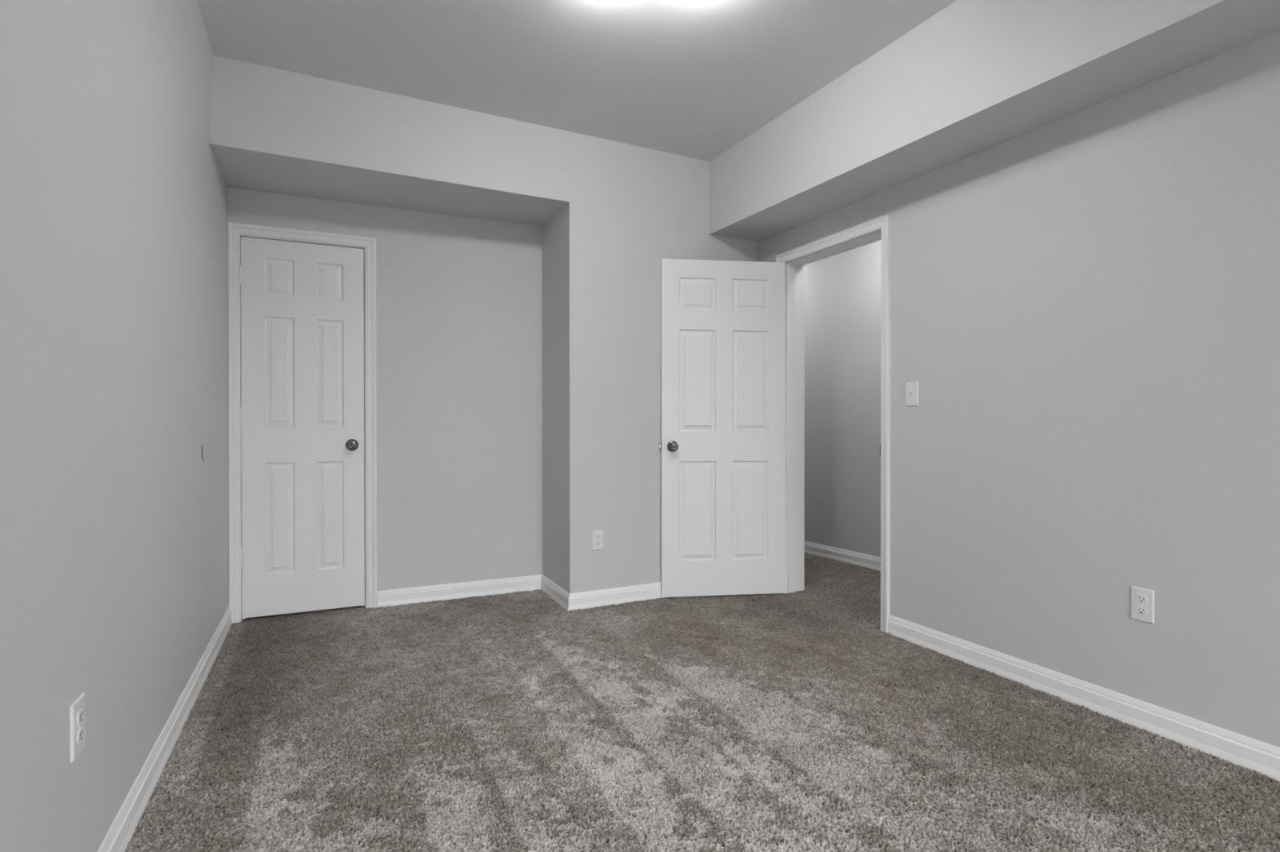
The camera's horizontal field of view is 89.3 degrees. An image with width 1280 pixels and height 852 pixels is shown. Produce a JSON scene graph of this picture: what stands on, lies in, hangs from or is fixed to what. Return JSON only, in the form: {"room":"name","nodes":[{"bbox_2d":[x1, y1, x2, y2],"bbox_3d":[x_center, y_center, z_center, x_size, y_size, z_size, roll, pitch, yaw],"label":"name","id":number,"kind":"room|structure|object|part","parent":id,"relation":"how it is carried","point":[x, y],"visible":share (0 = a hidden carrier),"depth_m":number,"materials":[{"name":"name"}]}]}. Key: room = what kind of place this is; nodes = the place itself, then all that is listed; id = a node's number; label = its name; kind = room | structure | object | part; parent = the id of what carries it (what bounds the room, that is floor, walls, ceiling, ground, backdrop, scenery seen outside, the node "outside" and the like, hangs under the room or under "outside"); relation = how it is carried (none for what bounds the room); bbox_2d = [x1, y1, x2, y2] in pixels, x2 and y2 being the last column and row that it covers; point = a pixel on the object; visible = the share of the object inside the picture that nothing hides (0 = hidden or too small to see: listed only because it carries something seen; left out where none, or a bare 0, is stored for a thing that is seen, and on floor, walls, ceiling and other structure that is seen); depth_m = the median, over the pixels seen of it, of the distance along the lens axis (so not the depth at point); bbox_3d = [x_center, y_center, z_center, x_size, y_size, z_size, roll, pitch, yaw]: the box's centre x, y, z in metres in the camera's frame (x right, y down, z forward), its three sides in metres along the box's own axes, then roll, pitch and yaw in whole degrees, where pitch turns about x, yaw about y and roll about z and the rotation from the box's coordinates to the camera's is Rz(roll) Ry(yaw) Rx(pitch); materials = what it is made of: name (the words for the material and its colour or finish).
{"room":"empty bedroom","nodes":[
{"label":"empty bedroom","id":0,"kind":"room"},
{"bbox_2d":[0,0,228,851],"bbox_3d":[-0.936,-0.270,0.740,0.140,2.747,7.590,0,0,-26],"label":"wall","id":1,"kind":"structure","parent":0,"point":[114,424],"depth_m":1.51,"materials":[{"name":"grey paint"}]},
{"bbox_2d":[70,693,84,762],"bbox_3d":[-1.165,0.624,1.345,0.008,0.114,0.074,0,0,-26],"label":"wall outlet","id":2,"kind":"object","parent":1,"relation":"attached to","point":[77,708],"visible":1,"depth_m":1.33,"materials":[{"name":"white plastic"}]},
{"bbox_2d":[76,708,84,725],"bbox_3d":[-1.163,0.605,1.346,0.003,0.028,0.034,0,0,-26],"label":"receptacle","id":3,"kind":"object","parent":2,"relation":"attached to","point":[80,712],"depth_m":1.34,"materials":[{"name":"white plastic"}]},
{"bbox_2d":[76,727,84,744],"bbox_3d":[-1.163,0.644,1.346,0.003,0.028,0.034,0,0,-26],"label":"receptacle","id":4,"kind":"object","parent":2,"relation":"attached to","point":[80,731],"depth_m":1.34,"materials":[{"name":"white plastic"}]},
{"bbox_2d":[97,606,232,851],"bbox_3d":[-0.723,1.014,0.441,0.016,0.095,6.613,0,0,-26],"label":"baseboard","id":5,"kind":"structure","parent":1,"relation":"attached to","point":[121,832],"depth_m":1.96,"materials":[{"name":"white paint"}]},
{"bbox_2d":[227,187,542,591],"bbox_3d":[-0.750,-0.288,4.118,3.179,2.747,0.100,0,0,-24],"label":"wall","id":6,"kind":"structure","parent":0,"point":[459,300],"depth_m":3.89,"materials":[{"name":"grey paint"}]},
{"bbox_2d":[239,236,364,618],"bbox_3d":[-1.846,0.009,3.558,0.612,2.033,0.098,0,0,-24],"label":"door","id":7,"kind":"structure","parent":6,"relation":"in","point":[302,549],"depth_m":3.57,"materials":[{"name":"white paint"}]},
{"bbox_3d":[-1.620,0.108,3.642,0.067,0.067,0.060,0,0,-24],"label":"knob","id":8,"kind":"part","parent":7,"relation":"part of","materials":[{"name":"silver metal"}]},
{"bbox_2d":[226,222,377,623],"bbox_3d":[-1.862,-0.015,3.610,0.725,2.119,0.118,0,0,-24],"label":"door frame","id":9,"kind":"structure","parent":6,"relation":"attached to","point":[235,230],"depth_m":3.53,"materials":[{"name":"white paint"}]},
{"bbox_2d":[377,574,542,608],"bbox_3d":[-1.063,0.995,3.920,0.977,0.095,0.016,0,0,-24],"label":"baseboard","id":10,"kind":"structure","parent":6,"relation":"attached to","point":[414,595],"depth_m":3.90,"materials":[{"name":"white paint"}]},
{"bbox_2d":[208,55,758,593],"bbox_3d":[-0.619,-0.287,3.845,3.175,2.747,0.594,0,0,-26],"label":"wall","id":11,"kind":"structure","parent":0,"point":[608,212],"depth_m":3.71,"materials":[{"name":"grey paint"}]},
{"bbox_2d":[540,574,569,611],"bbox_3d":[-0.513,0.995,3.884,0.016,0.095,0.534,0,0,-26],"label":"baseboard","id":12,"kind":"structure","parent":11,"relation":"attached to","point":[555,592],"depth_m":3.86,"materials":[{"name":"white paint"}]},
{"bbox_2d":[591,529,603,551],"bbox_3d":[-0.242,0.658,3.733,0.070,0.114,0.008,0,0,-27],"label":"wall outlet","id":13,"kind":"object","parent":11,"relation":"attached to","point":[597,535],"visible":1,"depth_m":3.73,"materials":[{"name":"white plastic"}]},
{"bbox_2d":[595,534,600,539],"bbox_3d":[-0.241,0.639,3.731,0.034,0.028,0.003,0,0,-27],"label":"receptacle","id":14,"kind":"object","parent":13,"relation":"attached to","point":[597,536],"depth_m":3.73,"materials":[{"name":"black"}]},
{"bbox_2d":[595,541,600,546],"bbox_3d":[-0.241,0.678,3.731,0.034,0.028,0.003,0,0,-27],"label":"receptacle","id":15,"kind":"object","parent":13,"relation":"attached to","point":[597,543],"depth_m":3.73,"materials":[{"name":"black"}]},
{"bbox_2d":[568,582,665,611],"bbox_3d":[0.186,0.994,3.946,1.329,0.095,0.016,0,0,-27],"label":"baseboard","id":16,"kind":"structure","parent":11,"relation":"attached to","point":[615,596],"depth_m":3.77,"materials":[{"name":"white paint"}]},
{"bbox_2d":[196,0,957,161],"bbox_3d":[0.483,-1.698,1.419,3.295,0.100,7.590,0,0,-26],"label":"ceiling","id":17,"kind":"structure","parent":0,"point":[691,78],"depth_m":2.85,"materials":[{"name":"grey paint"}]},
{"bbox_2d":[124,551,1279,851],"bbox_3d":[0.806,1.052,2.339,4.720,0.028,9.100,0,0,-26],"label":"floor","id":18,"kind":"structure","parent":0,"point":[766,722],"depth_m":2.11,"materials":[{"name":"carpet"}]},
{"bbox_2d":[804,240,880,557],"bbox_3d":[1.968,-0.223,4.338,0.120,2.610,6.130,0,0,-30],"label":"wall","id":19,"kind":"structure","parent":0,"point":[842,291],"depth_m":4.93,"materials":[{"name":"grey paint"}]},
{"bbox_2d":[804,541,880,570],"bbox_3d":[1.908,0.991,4.314,0.016,0.095,6.120,0,0,-30],"label":"baseboard","id":20,"kind":"structure","parent":19,"relation":"attached to","point":[873,562],"depth_m":4.92,"materials":[{"name":"white paint"}]},
{"bbox_2d":[709,0,1279,241],"bbox_3d":[1.928,-1.396,1.417,0.379,0.505,6.087,0,0,-26],"label":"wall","id":21,"kind":"structure","parent":0,"point":[975,77],"depth_m":2.56,"materials":[{"name":"grey paint"}]},
{"bbox_2d":[758,30,1279,747],"bbox_3d":[1.896,-0.279,2.109,0.159,2.747,7.590,0,0,-26],"label":"wall","id":22,"kind":"structure","parent":0,"point":[1085,304],"depth_m":2.36,"materials":[{"name":"grey paint"}]},
{"bbox_2d":[775,213,890,633],"bbox_3d":[1.133,-0.015,3.690,0.194,2.113,0.908,0,0,-26],"label":"door frame","id":23,"kind":"structure","parent":22,"relation":"attached to","point":[877,229],"depth_m":4.01,"materials":[{"name":"white paint"}]},
{"bbox_2d":[659,258,785,597],"bbox_3d":[0.509,0.013,3.950,0.790,2.032,0.160,0,0,-7],"label":"door","id":24,"kind":"structure","parent":23,"relation":"attached to","point":[722,446],"depth_m":3.93,"materials":[{"name":"white paint"}]},
{"bbox_3d":[0.200,0.123,3.863,0.067,0.067,0.060,0,0,-7],"label":"knob","id":25,"kind":"part","parent":24,"relation":"part of","materials":[{"name":"silver metal"}]},
{"bbox_3d":[1.212,-0.015,3.728,0.018,2.113,0.908,0,0,-26],"label":"hall casing","id":26,"kind":"part","parent":23,"relation":"part of","materials":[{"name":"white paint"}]},
{"bbox_2d":[906,382,918,406],"bbox_3d":[1.307,-0.155,3.123,0.019,0.116,0.072,0,0,-26],"label":"light switch","id":27,"kind":"object","parent":22,"relation":"attached to","point":[912,388],"visible":1,"depth_m":3.12,"materials":[{"name":"white plastic"}]},
{"bbox_2d":[887,614,1279,781],"bbox_3d":[2.333,1.009,1.010,0.016,0.095,4.979,0,0,-26],"label":"baseboard","id":28,"kind":"structure","parent":22,"relation":"attached to","point":[1252,754],"depth_m":2.33,"materials":[{"name":"white paint"}]},
{"bbox_2d":[1130,586,1154,624],"bbox_3d":[1.740,0.620,2.244,0.008,0.114,0.070,0,0,-26],"label":"wall outlet","id":29,"kind":"object","parent":22,"relation":"attached to","point":[1142,604],"visible":1,"depth_m":2.24,"materials":[{"name":"white plastic"}]},
{"bbox_2d":[1136,594,1147,604],"bbox_3d":[1.738,0.600,2.243,0.003,0.028,0.034,0,0,-26],"label":"receptacle","id":30,"kind":"object","parent":29,"relation":"attached to","point":[1140,598],"depth_m":2.24,"materials":[{"name":"white plastic"}]},
{"bbox_2d":[1136,605,1147,615],"bbox_3d":[1.738,0.639,2.243,0.003,0.028,0.034,0,0,-26],"label":"receptacle","id":31,"kind":"object","parent":29,"relation":"attached to","point":[1140,610],"depth_m":2.24,"materials":[{"name":"white plastic"}]}
]}

